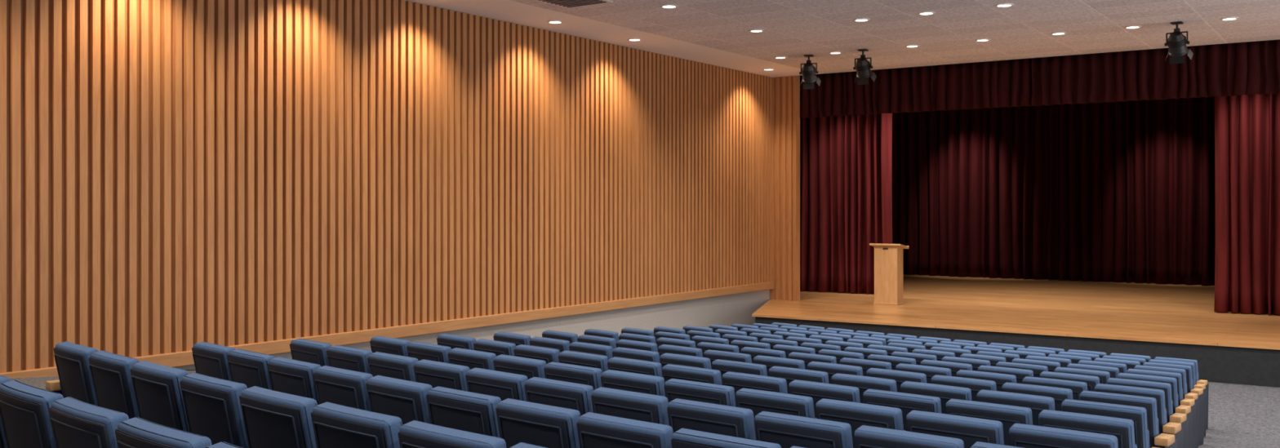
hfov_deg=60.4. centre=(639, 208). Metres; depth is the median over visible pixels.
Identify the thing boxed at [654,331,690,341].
seat
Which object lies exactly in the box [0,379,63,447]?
seat
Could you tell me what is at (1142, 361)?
seat
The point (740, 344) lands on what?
seat
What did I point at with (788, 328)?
seat
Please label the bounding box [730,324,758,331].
seat
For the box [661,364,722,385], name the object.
seat
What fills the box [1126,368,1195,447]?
seat
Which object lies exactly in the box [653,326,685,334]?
seat
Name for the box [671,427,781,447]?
seat
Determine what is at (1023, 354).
seat
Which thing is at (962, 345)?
seat
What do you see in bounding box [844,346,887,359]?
seat
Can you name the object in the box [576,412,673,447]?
seat
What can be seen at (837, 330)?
seat
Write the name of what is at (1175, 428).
seat
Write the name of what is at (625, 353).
seat
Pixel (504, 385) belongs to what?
seat
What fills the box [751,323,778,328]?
seat
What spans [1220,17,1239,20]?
recessed light
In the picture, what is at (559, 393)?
seat
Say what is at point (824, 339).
seat
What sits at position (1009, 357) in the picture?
seat
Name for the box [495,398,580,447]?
seat
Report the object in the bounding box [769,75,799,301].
wall panel
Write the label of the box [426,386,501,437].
seat
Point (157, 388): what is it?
seat
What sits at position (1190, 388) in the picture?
seat
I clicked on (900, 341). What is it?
seat
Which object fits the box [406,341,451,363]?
seat
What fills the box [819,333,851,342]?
seat
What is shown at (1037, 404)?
seat
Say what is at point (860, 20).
recessed light
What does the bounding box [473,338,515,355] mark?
seat
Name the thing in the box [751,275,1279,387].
stage platform
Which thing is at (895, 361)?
seat
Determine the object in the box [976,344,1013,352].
seat
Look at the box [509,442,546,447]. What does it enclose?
seat
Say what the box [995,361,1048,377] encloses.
seat
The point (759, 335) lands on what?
seat
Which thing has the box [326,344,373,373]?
seat
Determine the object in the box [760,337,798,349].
seat
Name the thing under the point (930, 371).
seat
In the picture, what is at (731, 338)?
seat
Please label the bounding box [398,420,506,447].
seat
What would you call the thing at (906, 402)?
seat
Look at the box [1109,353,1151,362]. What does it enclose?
seat
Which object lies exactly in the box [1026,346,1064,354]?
seat
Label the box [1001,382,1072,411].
seat
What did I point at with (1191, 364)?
seat
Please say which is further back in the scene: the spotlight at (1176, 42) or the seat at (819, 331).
the spotlight at (1176, 42)
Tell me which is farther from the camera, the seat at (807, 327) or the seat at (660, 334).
the seat at (807, 327)
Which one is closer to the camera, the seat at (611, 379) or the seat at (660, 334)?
the seat at (611, 379)
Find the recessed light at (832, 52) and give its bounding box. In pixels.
[828,51,842,53]
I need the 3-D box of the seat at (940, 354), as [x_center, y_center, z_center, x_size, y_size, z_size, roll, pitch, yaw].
[3.205,1.942,11.831,0.523,0.852,0.423,0,0,43]
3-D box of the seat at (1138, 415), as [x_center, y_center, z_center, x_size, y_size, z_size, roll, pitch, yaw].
[2.849,1.581,6.604,0.623,0.854,0.412,0,0,42]
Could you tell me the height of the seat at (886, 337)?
0.852 m
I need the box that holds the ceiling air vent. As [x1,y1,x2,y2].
[535,0,613,8]
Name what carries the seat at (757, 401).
on the floor at (1240, 415)
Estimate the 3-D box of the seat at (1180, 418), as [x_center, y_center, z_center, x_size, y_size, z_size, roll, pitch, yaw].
[4.080,1.799,8.850,0.608,0.853,0.423,0,0,40]
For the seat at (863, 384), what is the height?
0.852 m
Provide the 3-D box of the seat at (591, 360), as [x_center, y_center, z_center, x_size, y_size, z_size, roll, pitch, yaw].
[-0.347,1.507,8.338,0.523,0.852,0.423,0,0,44]
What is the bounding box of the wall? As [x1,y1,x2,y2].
[173,289,769,369]
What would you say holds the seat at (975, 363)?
on the floor at (1240, 415)
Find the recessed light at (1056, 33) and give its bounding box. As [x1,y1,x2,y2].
[1050,31,1066,35]
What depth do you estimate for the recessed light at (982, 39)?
19.05 m
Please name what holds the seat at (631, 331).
on the floor at (1240, 415)
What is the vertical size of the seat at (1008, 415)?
0.852 m
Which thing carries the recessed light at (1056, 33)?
in the ceiling
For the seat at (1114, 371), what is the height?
0.852 m
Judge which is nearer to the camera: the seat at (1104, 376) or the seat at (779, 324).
the seat at (1104, 376)
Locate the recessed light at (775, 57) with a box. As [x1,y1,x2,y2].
[773,56,786,58]
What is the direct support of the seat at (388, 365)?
on the floor at (1240, 415)
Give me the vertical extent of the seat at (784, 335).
0.852 m
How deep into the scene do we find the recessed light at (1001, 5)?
15.79 m
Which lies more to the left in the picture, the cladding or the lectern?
the cladding
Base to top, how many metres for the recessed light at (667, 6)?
0.016 m
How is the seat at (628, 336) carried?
on the floor at (1240, 415)
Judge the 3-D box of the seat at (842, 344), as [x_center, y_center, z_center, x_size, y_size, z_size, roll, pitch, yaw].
[2.397,1.942,12.592,0.523,0.852,0.423,0,0,44]
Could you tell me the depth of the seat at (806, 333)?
14.81 m
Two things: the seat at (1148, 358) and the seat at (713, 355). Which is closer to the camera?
the seat at (713, 355)
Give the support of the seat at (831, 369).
on the floor at (1240, 415)
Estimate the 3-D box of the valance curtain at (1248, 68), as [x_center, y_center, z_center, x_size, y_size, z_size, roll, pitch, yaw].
[9.545,-2.489,20.247,14.545,0.980,0.208,0,0,34]
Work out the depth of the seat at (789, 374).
7.84 m
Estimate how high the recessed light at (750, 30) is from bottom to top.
0.016 m
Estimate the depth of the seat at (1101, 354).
13.85 m
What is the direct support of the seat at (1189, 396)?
on the floor at (1240, 415)
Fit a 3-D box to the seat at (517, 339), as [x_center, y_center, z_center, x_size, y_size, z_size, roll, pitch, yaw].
[-1.140,1.581,10.221,0.338,0.854,0.560,0,0,-44]
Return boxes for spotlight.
[799,54,821,89]
[853,48,876,84]
[1164,21,1193,64]
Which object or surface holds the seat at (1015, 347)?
on the floor at (1240, 415)
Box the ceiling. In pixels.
[405,0,1279,77]
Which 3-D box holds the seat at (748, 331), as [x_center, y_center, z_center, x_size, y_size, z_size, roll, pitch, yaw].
[1.599,2.014,14.556,0.423,0.852,0.523,0,0,-44]
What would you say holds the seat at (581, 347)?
on the floor at (1240, 415)
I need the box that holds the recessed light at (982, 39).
[974,38,990,41]
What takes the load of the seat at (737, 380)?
on the floor at (1240, 415)
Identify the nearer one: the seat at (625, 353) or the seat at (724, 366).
the seat at (724, 366)
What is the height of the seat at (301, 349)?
0.854 m
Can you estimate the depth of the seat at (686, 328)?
14.01 m
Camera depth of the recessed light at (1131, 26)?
17.67 m
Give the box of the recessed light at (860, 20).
[853,17,870,22]
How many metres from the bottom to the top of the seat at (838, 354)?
0.852 m
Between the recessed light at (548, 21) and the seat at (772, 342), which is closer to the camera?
the seat at (772, 342)
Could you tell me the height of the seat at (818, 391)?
0.852 m
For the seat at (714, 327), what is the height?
0.854 m
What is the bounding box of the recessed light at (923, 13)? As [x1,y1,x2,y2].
[917,11,935,15]
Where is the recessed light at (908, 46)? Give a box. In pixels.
[905,44,919,47]
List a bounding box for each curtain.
[800,39,1279,118]
[800,75,892,293]
[892,96,1215,285]
[1213,93,1279,315]
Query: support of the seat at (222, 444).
on the floor at (1240, 415)
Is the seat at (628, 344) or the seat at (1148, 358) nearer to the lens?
the seat at (628, 344)
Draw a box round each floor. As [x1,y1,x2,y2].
[9,369,1279,447]
[800,274,929,295]
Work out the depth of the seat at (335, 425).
4.26 m
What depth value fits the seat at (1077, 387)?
8.28 m
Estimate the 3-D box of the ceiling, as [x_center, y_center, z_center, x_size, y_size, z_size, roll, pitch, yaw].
[2.004,-2.978,9.848,15.180,0.115,25.415,0,0,34]
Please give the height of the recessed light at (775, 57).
0.016 m
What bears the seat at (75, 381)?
on the floor at (1240, 415)
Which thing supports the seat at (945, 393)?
on the floor at (1240, 415)
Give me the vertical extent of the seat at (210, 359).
0.854 m
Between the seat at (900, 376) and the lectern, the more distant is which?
the lectern
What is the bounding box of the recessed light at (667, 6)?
[660,4,678,8]
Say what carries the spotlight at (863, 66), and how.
hanging from the ceiling
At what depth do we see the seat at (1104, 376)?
9.78 m
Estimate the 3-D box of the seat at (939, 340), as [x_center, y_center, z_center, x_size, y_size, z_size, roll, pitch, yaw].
[4.196,2.232,15.458,0.523,0.852,0.423,0,0,44]
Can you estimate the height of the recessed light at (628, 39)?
0.016 m
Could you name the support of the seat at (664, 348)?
on the floor at (1240, 415)
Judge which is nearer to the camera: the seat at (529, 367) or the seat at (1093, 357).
the seat at (529, 367)
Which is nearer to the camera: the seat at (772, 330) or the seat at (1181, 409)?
the seat at (1181, 409)
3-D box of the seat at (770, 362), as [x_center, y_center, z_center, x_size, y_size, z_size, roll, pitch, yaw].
[1.216,1.652,9.146,0.523,0.852,0.423,0,0,43]
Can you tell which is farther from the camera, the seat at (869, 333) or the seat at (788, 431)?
the seat at (869, 333)
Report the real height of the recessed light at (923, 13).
0.016 m
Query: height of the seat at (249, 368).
0.852 m
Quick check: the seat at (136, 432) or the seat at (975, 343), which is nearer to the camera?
the seat at (136, 432)
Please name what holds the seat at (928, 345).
on the floor at (1240, 415)
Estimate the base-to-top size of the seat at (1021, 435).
0.854 m
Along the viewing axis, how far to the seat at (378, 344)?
8.46 m
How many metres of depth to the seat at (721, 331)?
13.61 m
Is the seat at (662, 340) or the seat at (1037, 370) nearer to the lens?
the seat at (1037, 370)
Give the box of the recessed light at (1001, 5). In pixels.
[995,3,1013,7]
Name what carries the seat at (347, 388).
on the floor at (1240, 415)
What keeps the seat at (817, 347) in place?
on the floor at (1240, 415)
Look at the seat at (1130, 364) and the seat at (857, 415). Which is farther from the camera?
the seat at (1130, 364)
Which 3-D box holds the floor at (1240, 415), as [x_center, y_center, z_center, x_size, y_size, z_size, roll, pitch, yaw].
[1.988,2.104,9.824,15.180,1.087,25.358,0,0,34]
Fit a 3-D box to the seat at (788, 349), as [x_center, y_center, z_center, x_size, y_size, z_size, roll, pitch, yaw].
[1.610,1.797,11.052,0.523,0.852,0.423,0,0,44]
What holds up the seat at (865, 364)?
on the floor at (1240, 415)
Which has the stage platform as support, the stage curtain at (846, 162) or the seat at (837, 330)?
the stage curtain at (846, 162)
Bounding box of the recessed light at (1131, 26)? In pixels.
[1124,25,1141,28]
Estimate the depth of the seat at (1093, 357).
13.09 m
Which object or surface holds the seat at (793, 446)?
on the floor at (1240, 415)
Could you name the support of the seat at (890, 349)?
on the floor at (1240, 415)
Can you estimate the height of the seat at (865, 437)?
0.852 m
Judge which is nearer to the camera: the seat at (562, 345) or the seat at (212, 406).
the seat at (212, 406)
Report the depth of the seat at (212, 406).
5.04 m
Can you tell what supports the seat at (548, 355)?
on the floor at (1240, 415)
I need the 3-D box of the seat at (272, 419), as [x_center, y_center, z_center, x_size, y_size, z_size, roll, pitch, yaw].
[-1.487,1.218,4.858,0.577,0.852,0.423,0,0,43]
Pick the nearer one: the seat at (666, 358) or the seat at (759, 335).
the seat at (666, 358)
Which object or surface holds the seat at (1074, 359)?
on the floor at (1240, 415)
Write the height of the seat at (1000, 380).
0.852 m
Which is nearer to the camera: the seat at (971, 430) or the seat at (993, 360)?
the seat at (971, 430)
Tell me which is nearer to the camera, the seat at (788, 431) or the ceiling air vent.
the seat at (788, 431)
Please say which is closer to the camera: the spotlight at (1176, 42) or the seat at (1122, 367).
the seat at (1122, 367)
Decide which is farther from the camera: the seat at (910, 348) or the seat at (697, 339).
the seat at (910, 348)
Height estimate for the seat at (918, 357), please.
0.852 m
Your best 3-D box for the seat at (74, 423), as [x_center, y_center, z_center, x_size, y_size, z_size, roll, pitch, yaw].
[-1.953,1.145,4.157,0.589,0.852,0.423,0,0,42]
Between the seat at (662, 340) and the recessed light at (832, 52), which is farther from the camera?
the recessed light at (832, 52)
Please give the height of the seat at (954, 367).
0.852 m
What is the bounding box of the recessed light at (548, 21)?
[546,20,563,23]
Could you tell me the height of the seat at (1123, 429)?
0.854 m
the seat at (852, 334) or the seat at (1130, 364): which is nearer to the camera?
the seat at (1130, 364)
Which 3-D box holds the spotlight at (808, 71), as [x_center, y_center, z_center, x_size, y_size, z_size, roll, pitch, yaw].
[3.250,-2.596,21.061,0.381,0.650,0.466,0,0,20]
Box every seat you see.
[0,375,11,447]
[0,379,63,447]
[45,341,98,406]
[48,396,128,447]
[88,350,139,419]
[115,417,212,447]
[129,360,189,432]
[179,372,248,447]
[191,341,235,381]
[205,441,242,447]
[226,348,275,390]
[239,386,317,447]
[266,356,320,404]
[289,338,332,366]
[311,401,402,447]
[313,365,373,411]
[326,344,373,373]
[365,375,432,425]
[367,351,417,382]
[369,335,410,356]
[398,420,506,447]
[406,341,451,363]
[413,359,469,391]
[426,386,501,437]
[436,333,475,350]
[447,347,496,370]
[465,367,528,401]
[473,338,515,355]
[493,331,530,346]
[493,354,546,379]
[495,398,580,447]
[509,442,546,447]
[513,344,559,364]
[524,377,593,416]
[529,336,569,352]
[542,330,577,343]
[543,361,602,390]
[558,350,608,372]
[568,342,613,359]
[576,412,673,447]
[577,334,616,349]
[584,328,618,341]
[591,386,669,425]
[600,369,665,396]
[607,356,662,377]
[612,346,660,363]
[615,339,657,351]
[618,333,656,343]
[621,327,654,336]
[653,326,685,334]
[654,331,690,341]
[656,337,696,347]
[657,344,702,358]
[659,352,711,368]
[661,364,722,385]
[663,378,736,406]
[666,398,755,439]
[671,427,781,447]
[682,325,713,334]
[686,329,720,340]
[691,335,728,348]
[696,342,739,357]
[703,349,751,368]
[708,324,737,332]
[711,359,767,382]
[714,328,746,337]
[721,333,757,345]
[721,371,787,395]
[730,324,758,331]
[730,339,770,353]
[735,387,816,420]
[739,328,770,336]
[740,346,786,363]
[749,332,783,342]
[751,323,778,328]
[752,355,804,376]
[754,411,853,447]
[759,326,787,334]
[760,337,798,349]
[768,365,829,393]
[771,322,797,328]
[772,344,815,358]
[773,331,805,340]
[779,325,807,332]
[786,336,822,346]
[787,351,836,369]
[788,329,818,337]
[788,379,860,417]
[790,445,804,447]
[797,324,825,331]
[800,342,840,354]
[807,361,863,383]
[808,328,837,335]
[808,334,843,344]
[815,398,905,447]
[817,349,863,364]
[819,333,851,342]
[825,340,863,351]
[826,328,853,333]
[831,373,897,403]
[838,331,869,338]
[840,357,892,376]
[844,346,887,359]
[846,338,883,348]
[852,335,886,346]
[853,425,964,447]
[855,330,884,337]
[862,388,942,431]
[866,344,907,355]
[866,354,915,370]
[866,368,926,392]
[870,334,902,346]
[886,333,917,340]
[886,339,922,345]
[887,342,925,352]
[891,351,937,364]
[895,363,951,383]
[900,381,972,413]
[903,337,937,346]
[906,409,1004,447]
[911,348,955,360]
[918,336,951,343]
[920,360,973,377]
[924,342,961,350]
[930,346,971,357]
[931,374,996,401]
[938,341,974,349]
[942,355,991,371]
[946,398,1032,445]
[952,339,986,346]
[956,369,1017,391]
[960,353,1006,366]
[962,346,1002,354]
[969,441,1025,447]
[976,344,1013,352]
[976,351,1019,362]
[977,365,1033,383]
[977,389,1055,426]
[989,342,1025,350]
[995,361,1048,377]
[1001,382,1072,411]
[1004,350,1045,359]
[1008,422,1118,447]
[1011,358,1060,372]
[1016,347,1055,356]
[1022,376,1087,399]
[1025,355,1071,367]
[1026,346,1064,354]
[1038,409,1137,447]
[1040,371,1099,391]
[1048,353,1091,364]
[1054,367,1110,384]
[1057,351,1099,360]
[1061,399,1158,447]
[1066,349,1106,358]
[1066,363,1119,377]
[1077,360,1126,373]
[1079,390,1177,447]
[1093,357,1140,370]
[1094,383,1182,447]
[1102,355,1146,365]
[1106,377,1188,447]
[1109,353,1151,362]
[1116,373,1192,447]
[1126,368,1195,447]
[1133,364,1199,447]
[1142,362,1204,445]
[1148,359,1206,436]
[1154,356,1208,429]
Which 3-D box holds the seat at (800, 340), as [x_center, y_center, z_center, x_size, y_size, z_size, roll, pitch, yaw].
[1.998,1.942,12.980,0.523,0.852,0.423,0,0,45]
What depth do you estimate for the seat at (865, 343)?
13.18 m
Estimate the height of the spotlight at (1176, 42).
0.650 m
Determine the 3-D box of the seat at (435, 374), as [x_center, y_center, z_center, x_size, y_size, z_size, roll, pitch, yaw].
[-1.127,1.363,6.792,0.523,0.852,0.423,0,0,43]
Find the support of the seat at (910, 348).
on the floor at (1240, 415)
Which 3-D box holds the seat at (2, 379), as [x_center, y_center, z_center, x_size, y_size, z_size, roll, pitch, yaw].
[-2.834,1.145,4.986,0.589,0.852,0.423,0,0,44]
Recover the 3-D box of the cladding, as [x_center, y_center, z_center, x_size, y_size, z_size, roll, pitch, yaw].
[-4.238,-0.638,14.108,0.066,4.566,25.392,0,0,34]
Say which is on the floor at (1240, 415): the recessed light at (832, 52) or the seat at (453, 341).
the seat at (453, 341)
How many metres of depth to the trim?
16.03 m
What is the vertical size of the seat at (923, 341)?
0.852 m
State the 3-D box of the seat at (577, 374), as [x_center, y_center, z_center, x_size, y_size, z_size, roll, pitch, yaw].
[-0.355,1.435,7.205,0.523,0.852,0.423,0,0,43]
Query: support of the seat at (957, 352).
on the floor at (1240, 415)
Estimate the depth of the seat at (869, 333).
16.02 m
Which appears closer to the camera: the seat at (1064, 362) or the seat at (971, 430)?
the seat at (971, 430)
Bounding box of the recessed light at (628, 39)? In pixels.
[626,38,641,40]
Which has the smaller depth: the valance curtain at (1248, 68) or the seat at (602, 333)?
the seat at (602, 333)
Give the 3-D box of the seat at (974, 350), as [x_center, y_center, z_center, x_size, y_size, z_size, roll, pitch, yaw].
[4.158,2.087,13.213,0.523,0.852,0.423,0,0,43]
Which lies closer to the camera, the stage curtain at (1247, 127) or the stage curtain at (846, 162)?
the stage curtain at (1247, 127)
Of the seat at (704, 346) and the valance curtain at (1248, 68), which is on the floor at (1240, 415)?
the seat at (704, 346)
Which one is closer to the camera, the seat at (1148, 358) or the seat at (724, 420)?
the seat at (724, 420)
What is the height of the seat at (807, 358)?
0.852 m
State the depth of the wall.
20.41 m
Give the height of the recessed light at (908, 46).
0.016 m
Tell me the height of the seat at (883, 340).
0.852 m
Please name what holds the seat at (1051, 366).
on the floor at (1240, 415)
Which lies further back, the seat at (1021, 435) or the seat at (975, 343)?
the seat at (975, 343)
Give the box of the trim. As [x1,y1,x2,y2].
[0,281,774,377]
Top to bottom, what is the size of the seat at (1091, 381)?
0.852 m
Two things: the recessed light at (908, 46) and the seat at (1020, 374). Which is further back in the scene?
the recessed light at (908, 46)
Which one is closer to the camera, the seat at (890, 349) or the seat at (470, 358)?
the seat at (470, 358)
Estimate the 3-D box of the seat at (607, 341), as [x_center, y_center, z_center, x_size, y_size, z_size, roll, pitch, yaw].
[-0.333,1.652,10.643,0.423,0.852,0.523,0,0,-45]
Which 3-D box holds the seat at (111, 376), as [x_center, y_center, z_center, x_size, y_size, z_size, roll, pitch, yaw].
[-2.776,1.218,6.084,0.577,0.852,0.423,0,0,45]
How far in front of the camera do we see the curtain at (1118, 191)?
31.10 m
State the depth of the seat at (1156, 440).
7.14 m
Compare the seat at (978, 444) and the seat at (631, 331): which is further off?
the seat at (631, 331)
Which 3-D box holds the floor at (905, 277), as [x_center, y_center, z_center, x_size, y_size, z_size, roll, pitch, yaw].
[5.056,2.346,29.974,2.536,0.598,11.017,0,0,34]
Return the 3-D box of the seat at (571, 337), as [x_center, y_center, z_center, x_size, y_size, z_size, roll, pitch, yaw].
[-0.757,1.653,11.008,0.338,0.854,0.560,0,0,-44]
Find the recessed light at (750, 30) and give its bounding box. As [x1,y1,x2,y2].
[748,29,764,32]
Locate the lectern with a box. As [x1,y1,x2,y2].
[869,243,909,305]
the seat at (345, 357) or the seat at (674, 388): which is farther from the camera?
the seat at (345, 357)
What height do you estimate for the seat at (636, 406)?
0.852 m
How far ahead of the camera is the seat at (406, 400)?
5.46 m
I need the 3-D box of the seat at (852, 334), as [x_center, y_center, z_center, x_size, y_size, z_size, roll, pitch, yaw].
[3.055,2.159,15.423,0.423,0.852,0.523,0,0,-45]
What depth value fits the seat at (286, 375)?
6.17 m
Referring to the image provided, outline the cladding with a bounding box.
[0,0,771,373]
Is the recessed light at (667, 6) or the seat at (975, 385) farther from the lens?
the recessed light at (667, 6)
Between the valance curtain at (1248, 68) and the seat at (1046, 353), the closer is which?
the seat at (1046, 353)
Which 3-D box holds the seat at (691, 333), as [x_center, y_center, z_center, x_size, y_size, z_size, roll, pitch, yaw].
[0.825,1.870,12.990,0.423,0.852,0.523,0,0,-44]
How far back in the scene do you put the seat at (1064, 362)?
11.64 m
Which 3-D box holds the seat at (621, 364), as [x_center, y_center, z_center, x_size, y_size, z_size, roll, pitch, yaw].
[0.037,1.507,7.974,0.523,0.852,0.423,0,0,43]
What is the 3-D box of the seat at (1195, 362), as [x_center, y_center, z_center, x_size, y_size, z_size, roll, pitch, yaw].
[6.551,2.233,13.312,0.623,0.854,0.412,0,0,43]
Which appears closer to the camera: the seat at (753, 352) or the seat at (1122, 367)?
the seat at (753, 352)
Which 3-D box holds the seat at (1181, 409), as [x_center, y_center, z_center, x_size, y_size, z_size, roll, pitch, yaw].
[4.486,1.871,9.591,0.623,0.854,0.412,0,0,43]
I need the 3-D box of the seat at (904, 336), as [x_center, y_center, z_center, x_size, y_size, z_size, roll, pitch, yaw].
[3.819,2.232,15.826,0.523,0.852,0.423,0,0,45]

